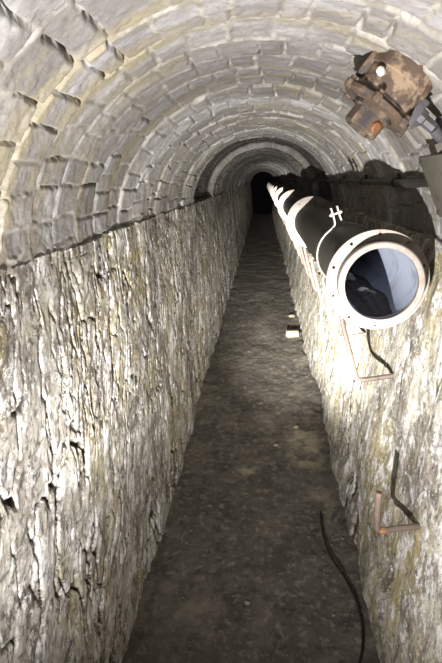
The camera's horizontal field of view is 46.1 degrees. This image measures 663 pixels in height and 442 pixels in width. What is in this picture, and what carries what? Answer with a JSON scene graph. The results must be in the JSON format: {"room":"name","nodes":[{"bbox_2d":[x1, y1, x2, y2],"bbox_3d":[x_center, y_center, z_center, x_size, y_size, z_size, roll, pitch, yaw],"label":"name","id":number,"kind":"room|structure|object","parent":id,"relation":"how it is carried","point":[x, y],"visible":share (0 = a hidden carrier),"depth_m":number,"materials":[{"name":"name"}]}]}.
{"room":"underground passage","nodes":[
{"label":"underground passage","id":0,"kind":"room"},
{"bbox_2d":[0,184,252,662],"bbox_3d":[0.359,-2.399,11.549,0.238,1.523,28.500,1,16,4],"label":"wall","id":1,"kind":"structure","parent":0,"point":[107,342],"depth_m":1.74,"materials":[{"name":"grey stone"}]},
{"bbox_2d":[0,0,441,274],"bbox_3d":[0.906,-3.395,11.213,1.368,0.650,28.500,1,16,4],"label":"ceiling","id":2,"kind":"structure","parent":0,"point":[114,113],"depth_m":1.47,"materials":[{"name":"grey brick"}]},
{"bbox_2d":[275,173,428,187],"bbox_3d":[1.556,-3.661,12.503,0.056,0.059,22.929,1,16,4],"label":"conduit","id":3,"kind":"object","parent":2,"relation":"attached to","point":[394,182],"visible":0.9,"depth_m":2.36,"materials":[{"name":"metal"}]},
{"bbox_2d":[344,49,437,140],"bbox_3d":[0.430,-0.614,1.290,0.254,0.265,0.208,1,16,4],"label":"junction box","id":4,"kind":"object","parent":2,"relation":"attached to","point":[390,92],"visible":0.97,"depth_m":1.25,"materials":[{"name":"beige paint"}]},
{"bbox_2d":[407,98,437,132],"bbox_3d":[0.500,-0.541,1.306,0.089,0.081,0.060,1,16,4],"label":"outlet","id":5,"kind":"object","parent":4,"relation":"attached to","point":[418,113],"depth_m":1.28,"materials":[{"name":"grey paint"}]},
{"bbox_2d":[418,142,441,216],"bbox_3d":[0.635,-0.430,1.416,0.160,0.247,0.290,1,16,4],"label":"junction box","id":6,"kind":"object","parent":2,"relation":"attached to","point":[431,164],"visible":0.98,"depth_m":1.46,"materials":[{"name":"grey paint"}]},
{"bbox_2d":[430,116,441,142],"bbox_3d":[0.559,-0.518,1.329,0.038,0.070,0.076,12,20,36],"label":"conduit elbow","id":7,"kind":"object","parent":6,"relation":"attached to","point":[436,133],"visible":0.89,"depth_m":1.32,"materials":[{"name":"grey paint"}]},
{"bbox_2d":[122,214,379,662],"bbox_3d":[0.908,-1.730,11.701,1.060,0.055,28.500,1,16,4],"label":"floor","id":8,"kind":"structure","parent":0,"point":[284,627],"depth_m":2.61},
{"bbox_2d":[157,286,365,657],"bbox_3d":[0.356,0.274,4.891,0.884,0.020,7.464,1,16,4],"label":"grit","id":9,"kind":"object","parent":8,"relation":"on","point":[210,505],"visible":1,"depth_m":2.59,"materials":[{"name":"gravel"}]},
{"bbox_2d":[286,329,298,336],"bbox_3d":[0.777,0.019,5.661,0.146,0.076,0.093,1,16,4],"label":"stone","id":10,"kind":"object","parent":8,"relation":"on","point":[289,333],"visible":1,"depth_m":5.62,"materials":[{"name":"white stone"}]},
{"bbox_2d":[320,512,364,662],"bbox_3d":[0.451,1.119,1.970,0.175,0.034,1.441,3,17,11],"label":"cable","id":11,"kind":"object","parent":8,"relation":"on","point":[321,524],"visible":1,"depth_m":2.12,"materials":[{"name":"black rubber"}]},
{"bbox_2d":[272,193,441,662],"bbox_3d":[1.460,-2.375,11.467,0.232,1.524,28.500,1,16,4],"label":"wall","id":12,"kind":"structure","parent":0,"point":[385,435],"depth_m":1.96,"materials":[{"name":"beige stone"}]},
{"bbox_2d":[270,184,280,196],"bbox_3d":[1.355,-3.239,12.171,0.384,0.384,2.483,1,16,4],"label":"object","id":13,"kind":"object","parent":12,"relation":"attached to","point":[275,185],"visible":0.12,"depth_m":13.32,"materials":[{"name":"metal"}]},
{"bbox_2d":[271,185,285,202],"bbox_3d":[1.166,-2.552,9.827,0.384,0.384,2.483,1,16,4],"label":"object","id":14,"kind":"object","parent":12,"relation":"attached to","point":[276,188],"visible":0.16,"depth_m":10.97,"materials":[{"name":"metal"}]},
{"bbox_2d":[274,187,302,218],"bbox_3d":[0.976,-1.864,7.483,0.384,0.384,2.483,1,16,4],"label":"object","id":15,"kind":"object","parent":12,"relation":"attached to","point":[283,190],"visible":0.3,"depth_m":8.61,"materials":[{"name":"metal"}]},
{"bbox_2d":[278,190,325,241],"bbox_3d":[0.787,-1.177,5.139,0.384,0.384,2.483,1,16,4],"label":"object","id":16,"kind":"object","parent":12,"relation":"attached to","point":[287,201],"visible":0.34,"depth_m":6.25,"materials":[{"name":"metal"}]},
{"bbox_2d":[294,241,311,256],"bbox_3d":[0.884,-0.947,5.395,0.330,0.347,0.045,1,16,5],"label":"bracket","id":17,"kind":"object","parent":12,"relation":"attached to","point":[294,241],"visible":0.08,"depth_m":5.43,"materials":[{"name":"metal"}]},
{"bbox_2d":[296,243,316,264],"bbox_3d":[0.842,-0.794,4.873,0.330,0.347,0.045,1,16,4],"label":"bracket","id":18,"kind":"object","parent":12,"relation":"attached to","point":[296,243],"visible":0.1,"depth_m":4.90,"materials":[{"name":"metal"}]},
{"bbox_2d":[299,245,321,275],"bbox_3d":[0.798,-0.634,4.326,0.330,0.347,0.045,1,16,4],"label":"bracket","id":19,"kind":"object","parent":12,"relation":"attached to","point":[300,246],"visible":0.27,"depth_m":4.35,"materials":[{"name":"metal"}]},
{"bbox_2d":[303,245,322,290],"bbox_3d":[0.750,-0.457,3.725,0.330,0.347,0.045,1,16,4],"label":"bracket","id":20,"kind":"object","parent":12,"relation":"attached to","point":[304,247],"visible":0.48,"depth_m":3.73,"materials":[{"name":"metal"}]},
{"bbox_2d":[310,256,333,309],"bbox_3d":[0.707,-0.303,3.199,0.330,0.347,0.045,1,16,4],"label":"bracket","id":21,"kind":"object","parent":12,"relation":"attached to","point":[311,258],"visible":0.45,"depth_m":3.21,"materials":[{"name":"metal"}]},
{"bbox_2d":[321,275,365,339],"bbox_3d":[0.658,-0.125,2.593,0.330,0.347,0.045,1,16,5],"label":"bracket","id":22,"kind":"object","parent":12,"relation":"attached to","point":[323,277],"visible":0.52,"depth_m":2.61,"materials":[{"name":"metal"}]},
{"bbox_2d":[286,196,429,328],"bbox_3d":[0.598,-0.492,2.803,0.384,0.384,2.466,1,16,4],"label":"pipe","id":23,"kind":"object","parent":12,"relation":"attached to","point":[393,267],"visible":0.95,"depth_m":1.76,"materials":[{"name":"metal"}]},
{"bbox_2d":[316,206,369,276],"bbox_3d":[0.556,-0.372,2.271,0.274,0.344,0.030,1,16,4],"label":"clamp","id":24,"kind":"object","parent":23,"relation":"attached to","point":[338,212],"visible":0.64,"depth_m":2.24,"materials":[{"name":"white metal"}]},
{"bbox_2d":[345,265,392,315],"bbox_3d":[0.587,-0.358,2.683,0.151,0.033,2.065,1,16,4],"label":"silt","id":25,"kind":"object","parent":23,"relation":"in","point":[368,303],"visible":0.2,"depth_m":1.85,"materials":[{"name":"black soil"}]},
{"bbox_2d":[345,272,355,281],"bbox_3d":[0.540,-0.227,2.189,0.049,0.045,0.083,1,16,4],"label":"rubble","id":26,"kind":"object","parent":25,"relation":"on","point":[350,277],"visible":0.7,"depth_m":2.16,"materials":[{"name":"grey stone"}]},
{"bbox_2d":[357,287,368,291],"bbox_3d":[0.540,-0.158,1.978,0.047,0.024,0.029,1,16,4],"label":"rubble","id":27,"kind":"object","parent":25,"relation":"on","point":[360,289],"visible":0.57,"depth_m":1.97,"materials":[{"name":"grey stone"}]},
{"bbox_2d":[338,314,395,381],"bbox_3d":[0.613,0.038,2.036,0.330,0.347,0.045,1,16,4],"label":"bracket","id":28,"kind":"object","parent":12,"relation":"attached to","point":[342,321],"visible":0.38,"depth_m":2.06,"materials":[{"name":"metal"}]},
{"bbox_2d":[374,490,420,533],"bbox_3d":[0.575,0.570,1.621,0.192,0.150,0.024,1,16,4],"label":"wall hook","id":29,"kind":"object","parent":12,"relation":"attached to","point":[378,498],"visible":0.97,"depth_m":1.62,"materials":[{"name":"brown metal"}]}
]}

